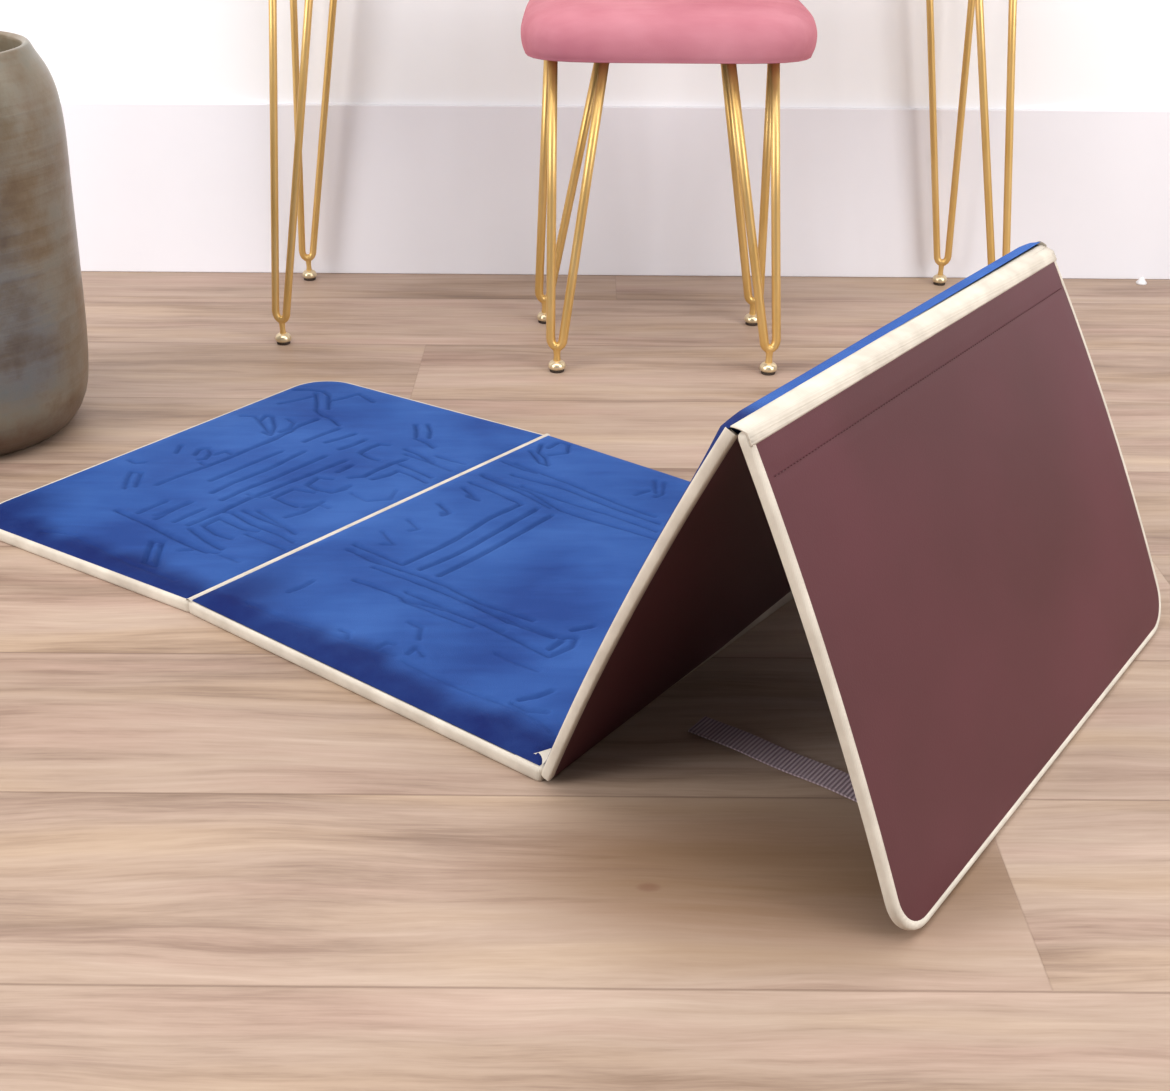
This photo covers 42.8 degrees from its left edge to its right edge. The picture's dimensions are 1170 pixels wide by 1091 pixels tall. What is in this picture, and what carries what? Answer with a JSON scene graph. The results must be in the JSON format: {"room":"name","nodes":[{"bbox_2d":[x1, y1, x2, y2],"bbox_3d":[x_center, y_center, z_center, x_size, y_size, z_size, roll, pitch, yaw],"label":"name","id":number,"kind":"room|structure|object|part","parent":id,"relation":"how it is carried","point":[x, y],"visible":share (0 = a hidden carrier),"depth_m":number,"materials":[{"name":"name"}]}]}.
{"room":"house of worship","nodes":[
{"label":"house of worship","id":0,"kind":"room"},
{"bbox_2d":[0,271,1169,1090],"bbox_3d":[-0.003,0.460,0.703,6.400,0.060,4.030,0,27,0],"label":"floor","id":1,"kind":"structure","parent":0,"point":[226,864],"depth_m":1.10,"materials":[{"name":"brown wood"}]},
{"bbox_2d":[0,31,88,455],"bbox_3d":[-0.733,-0.338,1.695,0.317,0.443,0.317,0,27,0],"label":"floor vase","id":2,"kind":"object","parent":1,"relation":"on","point":[44,359],"visible":1,"depth_m":1.65,"materials":[{"name":"brown ceramic"}]},
{"bbox_2d":[0,241,1160,929],"bbox_3d":[-0.051,-0.126,1.403,1.074,0.342,0.557,19,32,32],"label":"mat","id":3,"kind":"object","parent":1,"relation":"on","point":[945,504],"visible":1,"depth_m":1.24,"materials":[{"name":"blue fabric"}]},
{"bbox_3d":[0.190,-0.042,1.244,0.151,0.331,0.540,18,32,31],"label":"mat panel","id":4,"kind":"part","parent":3,"relation":"part of","materials":[{"name":"red plastic"}]},
{"bbox_3d":[0.321,0.000,1.160,0.155,0.331,0.550,18,32,31],"label":"mat panel","id":5,"kind":"part","parent":3,"relation":"part of","materials":[{"name":"red plastic"}]},
{"bbox_2d":[268,0,1016,344],"bbox_3d":[0.072,-0.673,2.006,1.135,0.765,0.385,0,27,0],"label":"table","id":6,"kind":"object","parent":1,"relation":"on","point":[283,337],"visible":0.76,"depth_m":2.02,"materials":[{"name":"gold metal"}]},
{"bbox_3d":[-0.366,-0.624,1.922,0.130,0.726,0.046,-4,27,-8],"label":"leg","id":7,"kind":"part","parent":6,"relation":"part of","materials":[{"name":"gold metal"}]},
{"bbox_3d":[-0.374,-0.743,2.153,0.136,0.726,0.048,0,27,0],"label":"leg","id":8,"kind":"part","parent":6,"relation":"part of","materials":[{"name":"gold metal"}]},
{"bbox_3d":[0.508,-0.737,2.153,0.127,0.726,0.048,0,27,0],"label":"leg","id":9,"kind":"part","parent":6,"relation":"part of","materials":[{"name":"gold metal"}]},
{"bbox_3d":[0.515,-0.618,1.922,0.146,0.726,0.042,3,27,5],"label":"leg","id":10,"kind":"part","parent":6,"relation":"part of","materials":[{"name":"gold metal"}]},
{"bbox_2d":[521,0,816,375],"bbox_3d":[0.101,-0.485,1.967,0.363,0.468,0.290,0,27,0],"label":"vanity stool","id":11,"kind":"object","parent":1,"relation":"on","point":[727,33],"visible":1,"depth_m":1.81,"materials":[{"name":"pink fabric"}]},
{"bbox_3d":[-0.020,-0.506,2.061,0.102,0.394,0.030,0,27,0],"label":"leg","id":12,"kind":"part","parent":11,"relation":"part of","materials":[{"name":"gold metal"}]},
{"bbox_3d":[-0.010,-0.418,1.890,0.078,0.394,0.025,6,28,10],"label":"leg","id":13,"kind":"part","parent":11,"relation":"part of","materials":[{"name":"gold metal"}]},
{"bbox_3d":[0.102,-0.664,1.875,0.363,0.067,0.290,0,27,0],"label":"seat","id":14,"kind":"part","parent":11,"relation":"part of","materials":[{"name":"pink fabric"}]},
{"bbox_3d":[0.216,-0.506,2.064,0.082,0.394,0.026,5,28,10],"label":"leg","id":15,"kind":"part","parent":11,"relation":"part of","materials":[{"name":"gold metal"}]},
{"bbox_3d":[0.214,-0.419,1.893,0.091,0.394,0.030,0,27,0],"label":"leg","id":16,"kind":"part","parent":11,"relation":"part of","materials":[{"name":"gold metal"}]},
{"bbox_2d":[0,0,1169,109],"bbox_3d":[0.012,-1.616,1.834,6.400,2.600,0.120,0,27,0],"label":"wall","id":17,"kind":"structure","parent":0,"point":[1071,54],"depth_m":2.22,"materials":[{"name":"paint"}]},
{"bbox_2d":[61,102,1169,278],"bbox_3d":[0.004,-0.547,2.311,6.400,0.262,0.008,0,27,0],"label":"baseboard","id":18,"kind":"structure","parent":17,"relation":"attached to","point":[157,186],"depth_m":2.31,"materials":[{"name":"paint"}]},
{"bbox_2d":[1136,277,1146,284],"bbox_3d":[0.876,-0.417,2.345,0.017,0.011,0.017,0,27,0],"label":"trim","id":19,"kind":"structure","parent":17,"relation":"attached to","point":[1141,281],"depth_m":2.34,"materials":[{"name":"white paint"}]}
]}

